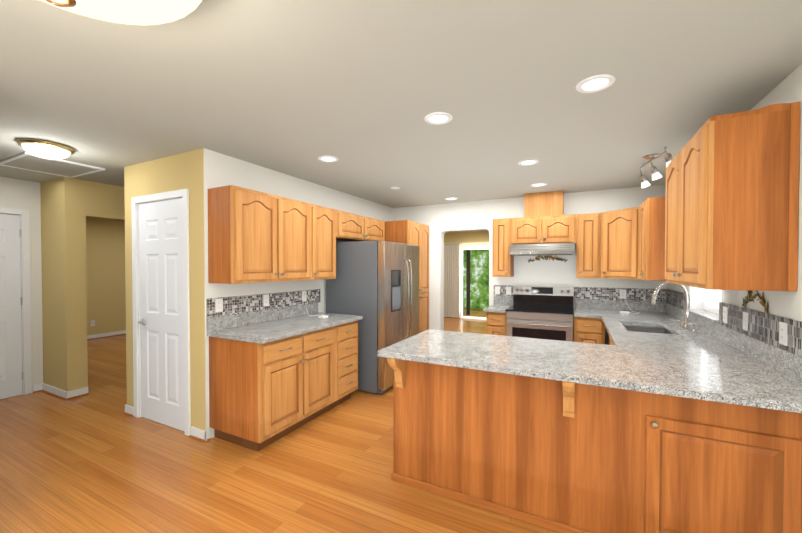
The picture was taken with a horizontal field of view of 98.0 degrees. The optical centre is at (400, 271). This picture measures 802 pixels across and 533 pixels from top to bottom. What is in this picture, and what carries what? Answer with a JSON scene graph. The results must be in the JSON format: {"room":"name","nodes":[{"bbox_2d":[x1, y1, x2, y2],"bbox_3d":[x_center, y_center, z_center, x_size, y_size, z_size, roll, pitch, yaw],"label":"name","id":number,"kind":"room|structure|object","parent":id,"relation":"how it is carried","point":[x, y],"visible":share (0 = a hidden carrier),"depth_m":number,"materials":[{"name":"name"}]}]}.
{"room":"kitchen","nodes":[
{"label":"kitchen","id":0,"kind":"room"},
{"bbox_2d":[0,177,42,392],"bbox_3d":[-4.497,0.184,3.686,0.120,2.440,0.982,0,1,27],"label":"wall","id":1,"kind":"structure","parent":0,"point":[30,197],"depth_m":4.04,"materials":[{"name":"white paint"}]},
{"bbox_2d":[0,213,21,398],"bbox_3d":[-4.482,0.383,3.593,0.088,2.035,0.800,0,1,27],"label":"hall door","id":2,"kind":"structure","parent":1,"relation":"in","point":[10,337],"depth_m":3.88,"materials":[{"name":"white wood"}]},
{"bbox_2d":[20,215,23,394],"bbox_3d":[-4.350,0.376,3.982,0.120,2.047,0.010,0,1,27],"label":"trim","id":3,"kind":"structure","parent":1,"relation":"attached to","point":[21,306],"depth_m":3.96,"materials":[{"name":"white wood"}]},
{"bbox_2d":[33,383,41,391],"bbox_3d":[-4.237,1.356,4.071,0.013,0.085,0.090,0,1,27],"label":"baseboard","id":4,"kind":"structure","parent":1,"relation":"attached to","point":[37,387],"depth_m":4.06,"materials":[{"name":"white wood"}]},
{"bbox_2d":[40,177,87,391],"bbox_3d":[-5.333,0.169,4.760,3.820,2.440,0.180,0,1,27],"label":"wall","id":5,"kind":"structure","parent":0,"point":[64,277],"depth_m":3.92,"materials":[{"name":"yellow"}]},
{"bbox_2d":[41,383,67,399],"bbox_3d":[-3.947,1.358,3.959,0.633,0.085,0.029,0,1,27],"label":"baseboard","id":6,"kind":"structure","parent":5,"relation":"attached to","point":[54,390],"depth_m":3.95,"materials":[{"name":"white wood"}]},
{"bbox_2d":[66,387,88,399],"bbox_3d":[-3.619,1.359,3.903,0.029,0.085,0.193,0,1,27],"label":"baseboard","id":7,"kind":"structure","parent":5,"relation":"attached to","point":[77,392],"depth_m":3.90,"materials":[{"name":"white wood"}]},
{"bbox_2d":[85,180,124,220],"bbox_3d":[-3.421,-0.847,4.429,0.120,0.400,0.980,0,1,27],"label":"wall","id":8,"kind":"structure","parent":0,"point":[105,201],"depth_m":4.12,"materials":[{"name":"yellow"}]},
{"bbox_2d":[86,217,125,335],"bbox_3d":[-5.850,0.125,7.883,0.120,2.440,4.930,0,1,27],"label":"wall","id":9,"kind":"structure","parent":0,"point":[105,272],"depth_m":7.22,"materials":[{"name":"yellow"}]},
{"bbox_2d":[87,330,125,338],"bbox_3d":[-5.791,1.303,7.870,0.013,0.085,4.930,0,1,27],"label":"baseboard","id":10,"kind":"structure","parent":9,"relation":"attached to","point":[105,334],"depth_m":7.21,"materials":[{"name":"white wood"}]},
{"bbox_2d":[124,148,205,430],"bbox_3d":[-2.156,0.191,3.231,1.230,2.440,0.124,0,1,27],"label":"wall","id":11,"kind":"structure","parent":0,"point":[199,287],"depth_m":2.99,"materials":[{"name":"yellow paint"}]},
{"bbox_2d":[125,405,133,415],"bbox_3d":[-2.672,1.365,3.436,0.140,0.085,0.013,0,1,27],"label":"baseboard","id":12,"kind":"structure","parent":11,"relation":"attached to","point":[129,409],"depth_m":3.43,"materials":[{"name":"white wood"}]},
{"bbox_2d":[137,204,140,416],"bbox_3d":[-2.506,0.374,3.412,0.010,2.067,0.120,0,1,27],"label":"trim","id":13,"kind":"structure","parent":11,"relation":"attached to","point":[138,271],"depth_m":3.36,"materials":[{"name":"white wood"}]},
{"bbox_2d":[137,197,181,203],"bbox_3d":[-2.176,-0.654,3.231,0.749,0.005,0.120,0,1,27],"label":"trim","id":14,"kind":"structure","parent":11,"relation":"attached to","point":[160,200],"depth_m":3.18,"materials":[{"name":"white wood"}]},
{"bbox_2d":[131,188,190,435],"bbox_3d":[-2.207,0.349,3.184,0.873,2.125,0.017,0,1,27],"label":"door frame","id":15,"kind":"structure","parent":11,"relation":"attached to","point":[186,311],"depth_m":3.02,"materials":[{"name":"white wood"}]},
{"bbox_2d":[138,198,184,431],"bbox_3d":[-2.201,0.379,3.194,0.725,2.055,0.088,0,1,27],"label":"pantry door","id":16,"kind":"structure","parent":11,"relation":"in","point":[161,304],"depth_m":3.20,"materials":[{"name":"white wood"}]},
{"bbox_2d":[189,426,206,441],"bbox_3d":[-1.717,1.372,2.944,0.198,0.085,0.029,0,1,27],"label":"baseboard","id":17,"kind":"structure","parent":11,"relation":"attached to","point":[197,432],"depth_m":2.94,"materials":[{"name":"white wood"}]},
{"bbox_2d":[0,307,558,532],"bbox_3d":[-1.105,1.413,5.184,13.000,0.060,16.500,0,1,27],"label":"floor","id":18,"kind":"structure","parent":0,"point":[96,459],"depth_m":2.43,"materials":[{"name":"brown wood"}]},
{"bbox_2d":[87,334,123,339],"bbox_3d":[-5.778,1.337,7.864,0.016,0.016,4.930,0,1,27],"label":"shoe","id":19,"kind":"object","parent":18,"relation":"on","point":[105,336],"depth_m":7.21,"materials":[{"name":"brown wood"}]},
{"bbox_2d":[209,326,336,450],"bbox_3d":[-1.133,0.973,3.214,0.618,0.876,0.930,0,1,27],"label":"base cabinet","id":20,"kind":"object","parent":18,"relation":"on","point":[262,396],"depth_m":2.86,"materials":[{"name":"brown wood"}]},
{"bbox_2d":[337,320,357,404],"bbox_3d":[-0.828,0.964,3.817,0.618,0.876,0.420,0,1,27],"label":"base cabinet","id":21,"kind":"object","parent":18,"relation":"on","point":[347,333],"depth_m":3.66,"materials":[{"name":"brown wood"}]},
{"bbox_2d":[206,303,362,343],"bbox_3d":[-1.025,0.455,3.388,0.648,0.154,1.390,0,1,27],"label":"countertop","id":22,"kind":"structure","parent":21,"relation":"on","point":[264,326],"depth_m":3.21,"materials":[{"name":"stone"}]},
{"bbox_2d":[304,298,327,318],"bbox_3d":[-0.934,0.395,3.820,0.377,0.187,0.204,0,1,27],"label":"charger","id":23,"kind":"object","parent":22,"relation":"on","point":[323,316],"visible":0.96,"depth_m":3.70,"materials":[{"name":"white plastic"}]},
{"bbox_2d":[326,241,418,393],"bbox_3d":[-0.299,0.518,4.487,0.898,1.750,0.965,0,1,27],"label":"refrigerator","id":24,"kind":"object","parent":18,"relation":"on","point":[375,284],"visible":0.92,"depth_m":4.04,"materials":[{"name":"grey metal"}]},
{"bbox_2d":[385,220,428,332],"bbox_3d":[0.002,0.326,5.353,0.708,2.110,0.767,0,1,27],"label":"tall cabinet","id":25,"kind":"object","parent":18,"relation":"on","point":[408,232],"visible":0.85,"depth_m":5.21,"materials":[{"name":"brown wood"}]},
{"bbox_2d":[486,312,506,335],"bbox_3d":[1.350,0.951,4.746,0.253,0.876,0.653,0,1,27],"label":"base cabinet","id":26,"kind":"object","parent":18,"relation":"on","point":[495,323],"visible":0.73,"depth_m":4.48,"materials":[{"name":"brown wood"}]},
{"bbox_2d":[387,358,650,532],"bbox_3d":[0.734,0.985,2.360,1.425,0.876,0.710,0,1,27],"label":"panel","id":27,"kind":"object","parent":18,"relation":"on","point":[562,456],"depth_m":1.99,"materials":[{"name":"brown wood"}]},
{"bbox_2d":[377,303,801,412],"bbox_3d":[1.511,0.458,3.205,2.113,0.154,3.201,0,1,27],"label":"countertop","id":28,"kind":"structure","parent":27,"relation":"on","point":[713,362],"depth_m":2.02,"materials":[{"name":"stone"}]},
{"bbox_2d":[623,325,671,333],"bbox_3d":[2.209,0.634,3.129,0.380,0.190,0.620,0,1,27],"label":"sink","id":29,"kind":"object","parent":28,"relation":"in","point":[647,329],"depth_m":3.38,"materials":[{"name":"silver metal"}]},
{"bbox_2d":[651,281,697,333],"bbox_3d":[2.370,0.287,3.060,0.288,0.422,0.392,0,1,27],"label":"faucet","id":30,"kind":"object","parent":28,"relation":"on","point":[685,324],"visible":0.88,"depth_m":3.02,"materials":[{"name":"silver metal"}]},
{"bbox_2d":[506,285,573,341],"bbox_3d":[1.790,0.785,4.476,0.766,1.175,0.712,0,1,27],"label":"range","id":31,"kind":"object","parent":18,"relation":"on","point":[542,312],"visible":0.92,"depth_m":4.35,"materials":[{"name":"silver metal"}]},
{"bbox_2d":[506,305,573,313],"bbox_3d":[1.784,0.480,4.459,0.766,0.017,0.565,0,1,27],"label":"cooktop","id":32,"kind":"object","parent":31,"relation":"in","point":[515,309],"depth_m":4.37,"materials":[{"name":"black glass"}]},
{"bbox_2d":[574,317,604,343],"bbox_3d":[2.293,0.958,4.269,0.313,0.876,0.653,0,1,27],"label":"base cabinet","id":33,"kind":"object","parent":18,"relation":"on","point":[589,330],"visible":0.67,"depth_m":4.01,"materials":[{"name":"brown wood"}]},
{"bbox_2d":[483,296,676,318],"bbox_3d":[2.125,0.442,4.349,2.048,0.154,0.648,0,1,27],"label":"countertop","id":34,"kind":"structure","parent":33,"relation":"on","point":[585,308],"depth_m":4.33,"materials":[{"name":"stone"}]},
{"bbox_2d":[620,297,638,313],"bbox_3d":[2.732,0.394,4.181,0.202,0.176,0.357,0,1,27],"label":"charger","id":35,"kind":"object","parent":34,"relation":"on","point":[626,312],"visible":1,"depth_m":4.07,"materials":[{"name":"white plastic"}]},
{"bbox_2d":[651,393,801,532],"bbox_3d":[1.661,0.992,1.892,0.653,0.876,0.710,0,1,27],"label":"base cabinet","id":36,"kind":"object","parent":18,"relation":"on","point":[717,467],"depth_m":1.59,"materials":[{"name":"brown wood"}]},
{"bbox_2d":[204,148,392,437],"bbox_3d":[-0.941,0.174,4.406,0.120,2.440,3.310,0,1,27],"label":"wall","id":37,"kind":"structure","parent":0,"point":[220,170],"depth_m":3.46,"materials":[{"name":"white paint"}]},
{"bbox_2d":[205,430,209,441],"bbox_3d":[-1.625,1.373,2.921,0.013,0.085,0.038,0,1,27],"label":"baseboard","id":38,"kind":"structure","parent":37,"relation":"attached to","point":[208,434],"depth_m":2.92,"materials":[{"name":"white wood"}]},
{"bbox_2d":[208,185,315,283],"bbox_3d":[-1.269,-0.305,3.260,0.318,0.790,0.920,0,1,27],"label":"upper cabinet","id":39,"kind":"object","parent":37,"relation":"attached to","point":[254,236],"depth_m":2.99,"materials":[{"name":"brown wood"}]},
{"bbox_2d":[206,289,319,317],"bbox_3d":[-1.295,0.296,3.550,0.017,0.160,1.440,0,1,27],"label":"tile backsplash","id":40,"kind":"structure","parent":37,"relation":"attached to","point":[221,306],"depth_m":3.37,"materials":[{"name":"tile"}]},
{"bbox_2d":[215,298,222,311],"bbox_3d":[-1.568,0.289,3.004,0.005,0.115,0.070,0,1,27],"label":"outlet plate","id":41,"kind":"object","parent":40,"relation":"attached to","point":[218,301],"depth_m":3.00,"materials":[{"name":"white plastic"}]},
{"bbox_2d":[263,294,268,305],"bbox_3d":[-1.338,0.282,3.459,0.005,0.115,0.070,0,1,27],"label":"outlet plate","id":42,"kind":"object","parent":40,"relation":"attached to","point":[265,296],"depth_m":3.45,"materials":[{"name":"white plastic"}]},
{"bbox_2d":[312,204,335,279],"bbox_3d":[-0.965,-0.313,3.862,0.318,0.790,0.430,0,1,27],"label":"upper cabinet","id":43,"kind":"object","parent":37,"relation":"attached to","point":[323,218],"depth_m":3.78,"materials":[{"name":"brown wood"}]},
{"bbox_2d":[336,210,384,241],"bbox_3d":[-0.599,-0.563,4.549,0.348,0.310,1.128,0,1,27],"label":"upper cabinet","id":44,"kind":"object","parent":37,"relation":"attached to","point":[350,227],"visible":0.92,"depth_m":4.38,"materials":[{"name":"brown wood"}]},
{"bbox_2d":[0,0,801,232],"bbox_3d":[-1.105,-1.087,5.149,13.000,0.060,16.500,0,1,27],"label":"ceiling","id":45,"kind":"structure","parent":0,"point":[360,90],"depth_m":1.89,"materials":[{"name":"grey paint"}]},
{"bbox_2d":[15,138,75,159],"bbox_3d":[-2.873,-0.971,2.828,0.344,0.105,0.344,0,1,27],"label":"light","id":46,"kind":"object","parent":45,"relation":"attached to","point":[45,149],"visible":1,"depth_m":2.75,"materials":[{"name":"white glass"}]},
{"bbox_2d":[0,152,104,177],"bbox_3d":[-3.396,-1.023,3.388,0.700,0.018,0.570,0,1,27],"label":"ceiling hatch","id":47,"kind":"object","parent":45,"relation":"attached to","point":[30,162],"visible":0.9,"depth_m":3.38,"materials":[{"name":"grey paint"}]},
{"bbox_2d":[39,0,201,25],"bbox_3d":[-0.951,-0.870,0.956,0.739,0.255,0.739,0,1,27],"label":"ceiling light","id":48,"kind":"object","parent":45,"relation":"attached to","point":[143,12],"visible":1,"depth_m":1.16,"materials":[{"name":"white glass"}]},
{"bbox_2d":[318,155,338,161],"bbox_3d":[-0.662,-1.024,3.167,0.188,0.009,0.188,0,1,27],"label":"recessed light","id":49,"kind":"object","parent":45,"relation":"in","point":[325,158],"visible":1,"depth_m":3.15,"materials":[{"name":"white plastic"}]},
{"bbox_2d":[424,112,452,124],"bbox_3d":[0.247,-1.012,2.304,0.188,0.009,0.188,0,1,27],"label":"recessed light","id":50,"kind":"object","parent":45,"relation":"in","point":[436,118],"visible":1,"depth_m":2.30,"materials":[{"name":"white plastic"}]},
{"bbox_2d":[445,197,457,199],"bbox_3d":[0.723,-1.050,5.021,0.188,0.009,0.188,0,1,27],"label":"recessed light","id":51,"kind":"object","parent":45,"relation":"in","point":[451,198],"visible":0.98,"depth_m":5.00,"materials":[{"name":"white plastic"}]},
{"bbox_2d":[518,159,538,165],"bbox_3d":[1.194,-1.026,3.271,0.188,0.009,0.188,0,1,27],"label":"recessed light","id":52,"kind":"object","parent":45,"relation":"in","point":[526,162],"visible":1,"depth_m":3.26,"materials":[{"name":"white"}]},
{"bbox_2d":[530,183,546,186],"bbox_3d":[1.645,-1.038,4.163,0.188,0.009,0.188,0,1,27],"label":"recessed light","id":53,"kind":"object","parent":45,"relation":"in","point":[538,184],"visible":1,"depth_m":4.15,"materials":[{"name":"white plastic"}]},
{"bbox_2d":[576,74,615,92],"bbox_3d":[1.041,-1.006,1.869,0.188,0.009,0.188,0,1,27],"label":"recessed light","id":54,"kind":"object","parent":45,"relation":"in","point":[595,83],"visible":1,"depth_m":1.86,"materials":[{"name":"white"}]},
{"bbox_2d":[639,147,672,187],"bbox_3d":[2.267,-0.925,3.108,0.192,0.205,0.837,0,1,27],"label":"track spotlight","id":55,"kind":"object","parent":45,"relation":"attached to","point":[655,173],"visible":0.9,"depth_m":3.11,"materials":[{"name":"silver metal"}]},
{"bbox_2d":[444,231,488,317],"bbox_3d":[1.669,0.096,9.938,3.650,2.440,0.120,0,1,27],"label":"wall","id":56,"kind":"structure","parent":0,"point":[468,238],"depth_m":9.76,"materials":[{"name":"brown paint"}]},
{"bbox_2d":[444,242,488,317],"bbox_3d":[2.187,0.245,9.577,2.500,2.112,0.072,0,1,27],"label":"curtain","id":57,"kind":"object","parent":56,"relation":"hanging from","point":[452,258],"visible":0.92,"depth_m":9.94,"materials":[{"name":"beige fabric"}]},
{"bbox_2d":[461,248,485,319],"bbox_3d":[2.504,0.321,9.541,1.800,2.000,0.080,0,1,27],"label":"sliding door","id":58,"kind":"structure","parent":56,"relation":"in","point":[469,317],"depth_m":9.89,"materials":[{"name":"white"}]},
{"bbox_2d":[462,247,488,249],"bbox_3d":[2.504,-0.648,9.528,1.680,0.060,0.080,0,1,27],"label":"window frame","id":59,"kind":"structure","parent":58,"relation":"attached to","point":[474,248],"depth_m":9.71,"materials":[{"name":"white"}]},
{"bbox_2d":[393,185,666,344],"bbox_3d":[1.506,0.164,5.113,3.850,2.440,0.160,0,1,27],"label":"wall","id":60,"kind":"structure","parent":0,"point":[544,272],"depth_m":4.96,"materials":[{"name":"white paint"}]},
{"bbox_2d":[493,218,513,276],"bbox_3d":[1.424,-0.328,4.861,0.237,0.790,0.348,0,1,27],"label":"upper cabinet","id":61,"kind":"object","parent":60,"relation":"attached to","point":[503,262],"visible":0.92,"depth_m":4.73,"materials":[{"name":"brown wood"}]},
{"bbox_2d":[511,214,575,244],"bbox_3d":[1.885,-0.539,4.625,0.791,0.360,0.348,0,1,27],"label":"upper cabinet","id":62,"kind":"object","parent":60,"relation":"attached to","point":[545,229],"visible":0.96,"depth_m":4.49,"materials":[{"name":"brown wood"}]},
{"bbox_2d":[510,243,574,255],"bbox_3d":[1.853,-0.286,4.555,0.758,0.134,0.488,0,1,27],"label":"range hood","id":63,"kind":"object","parent":62,"relation":"attached to","point":[542,249],"visible":1,"depth_m":4.36,"materials":[{"name":"silver metal"}]},
{"bbox_2d":[524,190,563,216],"bbox_3d":[1.917,-0.884,4.676,0.475,0.327,0.218,0,1,27],"label":"enclosure","id":64,"kind":"object","parent":60,"relation":"attached to","point":[550,203],"visible":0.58,"depth_m":4.58,"materials":[{"name":"brown wood"}]},
{"bbox_2d":[528,255,567,262],"bbox_3d":[2.005,-0.182,4.763,0.515,0.125,0.002,0,1,27],"label":"garland","id":65,"kind":"object","parent":60,"relation":"attached to","point":[546,257],"visible":0.94,"depth_m":4.76,"materials":[{"name":"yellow plant"}]},
{"bbox_2d":[494,285,665,301],"bbox_3d":[2.263,0.281,4.631,2.037,0.160,0.017,0,1,27],"label":"tile backsplash","id":66,"kind":"structure","parent":60,"relation":"attached to","point":[619,294],"depth_m":4.43,"materials":[{"name":"tile"}]},
{"bbox_2d":[620,289,625,298],"bbox_3d":[2.780,0.280,4.366,0.070,0.115,0.005,0,1,27],"label":"outlet plate","id":67,"kind":"object","parent":66,"relation":"attached to","point":[622,291],"depth_m":4.36,"materials":[{"name":"white plastic"}]},
{"bbox_2d":[576,213,600,277],"bbox_3d":[2.356,-0.321,4.390,0.262,0.790,0.348,0,1,27],"label":"upper cabinet","id":68,"kind":"object","parent":60,"relation":"attached to","point":[588,247],"visible":1,"depth_m":4.26,"materials":[{"name":"brown wood"}]},
{"bbox_2d":[600,206,641,278],"bbox_3d":[2.726,-0.316,4.041,0.708,0.790,0.638,0,1,27],"label":"upper cabinet","id":69,"kind":"object","parent":60,"relation":"attached to","point":[620,241],"visible":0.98,"depth_m":3.95,"materials":[{"name":"brown wood"}]},
{"bbox_2d":[667,64,801,320],"bbox_3d":[1.199,0.235,0.059,0.160,2.440,9.460,0,1,27],"label":"wall","id":70,"kind":"structure","parent":0,"point":[787,304],"depth_m":1.81,"materials":[{"name":"white paint"}]},
{"bbox_2d":[640,197,666,280],"bbox_3d":[2.665,-0.329,3.565,0.388,0.830,0.255,0,1,27],"label":"upper cabinet","id":71,"kind":"object","parent":70,"relation":"attached to","point":[652,257],"visible":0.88,"depth_m":3.49,"materials":[{"name":"brown wood"}]},
{"bbox_2d":[665,101,799,291],"bbox_3d":[1.983,-0.377,2.216,0.388,0.933,0.968,0,1,27],"label":"upper cabinet","id":72,"kind":"object","parent":70,"relation":"attached to","point":[732,202],"visible":1,"depth_m":1.80,"materials":[{"name":"brown wood"}]},
{"bbox_2d":[666,289,801,356],"bbox_3d":[2.461,0.305,2.760,0.017,0.165,3.157,0,1,27],"label":"tile backsplash","id":73,"kind":"structure","parent":70,"relation":"attached to","point":[784,333],"depth_m":2.04,"materials":[{"name":"tile"}]},
{"bbox_2d":[723,306,726,322],"bbox_3d":[2.328,0.309,2.504,0.005,0.115,0.070,0,1,27],"label":"outlet plate","id":74,"kind":"object","parent":73,"relation":"attached to","point":[724,307],"depth_m":2.50,"materials":[{"name":"white plastic"}]},
{"bbox_2d":[743,316,745,326],"bbox_3d":[2.171,0.313,2.202,0.003,0.066,0.033,0,1,27],"label":"switch","id":75,"kind":"object","parent":73,"relation":"attached to","point":[744,317],"depth_m":2.20,"materials":[{"name":"white plastic"}]},
{"bbox_2d":[743,312,747,330],"bbox_3d":[2.175,0.313,2.200,0.005,0.115,0.070,0,1,27],"label":"switch plate","id":76,"kind":"object","parent":73,"relation":"attached to","point":[745,314],"depth_m":2.19,"materials":[{"name":"white plastic"}]},
{"bbox_2d":[779,322,786,345],"bbox_3d":[1.972,0.319,1.799,0.005,0.115,0.070,0,1,27],"label":"outlet plate","id":77,"kind":"object","parent":73,"relation":"attached to","point":[782,325],"depth_m":1.79,"materials":[{"name":"white plastic"}]},
{"bbox_2d":[742,290,768,312],"bbox_3d":[2.144,0.160,2.115,0.002,0.202,0.368,0,1,27],"label":"wreath","id":78,"kind":"object","parent":70,"relation":"attached to","point":[762,302],"visible":0.83,"depth_m":2.08,"materials":[{"name":"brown plant"}]},
{"bbox_3d":[-5.826,0.221,1.058,0.120,2.440,4.908,0,1,27],"label":"wall","id":79,"kind":"structure","parent":0,"visible":0},
{"bbox_2d":[0,207,31,394],"bbox_3d":[-4.472,0.353,3.587,0.017,2.105,0.948,0,1,27],"label":"door frame","id":80,"kind":"structure","parent":79,"relation":"attached to","point":[26,293],"depth_m":3.97,"materials":[{"name":"white wood"}]},
{"bbox_3d":[2.653,0.900,2.947,0.160,1.030,0.810,0,1,27],"label":"wall","id":81,"kind":"structure","parent":0,"visible":0},
{"bbox_2d":[688,286,720,322],"bbox_3d":[2.633,-0.100,2.943,0.195,0.970,0.810,0,1,27],"label":"kitchen window","id":82,"kind":"structure","parent":81,"relation":"in","point":[704,303],"depth_m":3.20,"materials":[{"name":"white glass"}]},
{"bbox_3d":[2.430,1.350,11.072,10.000,0.060,2.400,0,1,27],"label":"ground","id":83,"kind":"structure","parent":0,"visible":0},
{"bbox_2d":[466,250,469,314],"bbox_3d":[2.034,-0.193,10.522,0.090,3.000,0.100,0,1,27],"label":"trunk","id":84,"kind":"object","parent":83,"relation":"on","point":[467,282],"visible":0.64,"depth_m":10.49,"materials":[{"name":"black"}]},
{"bbox_2d":[463,249,488,308],"bbox_3d":[2.975,-0.715,12.123,10.000,5.000,0.020,0,1,27],"label":"garden","id":85,"kind":"object","parent":83,"relation":"on","point":[479,278],"visible":0.14,"depth_m":12.26,"materials":[{"name":"green plant"}]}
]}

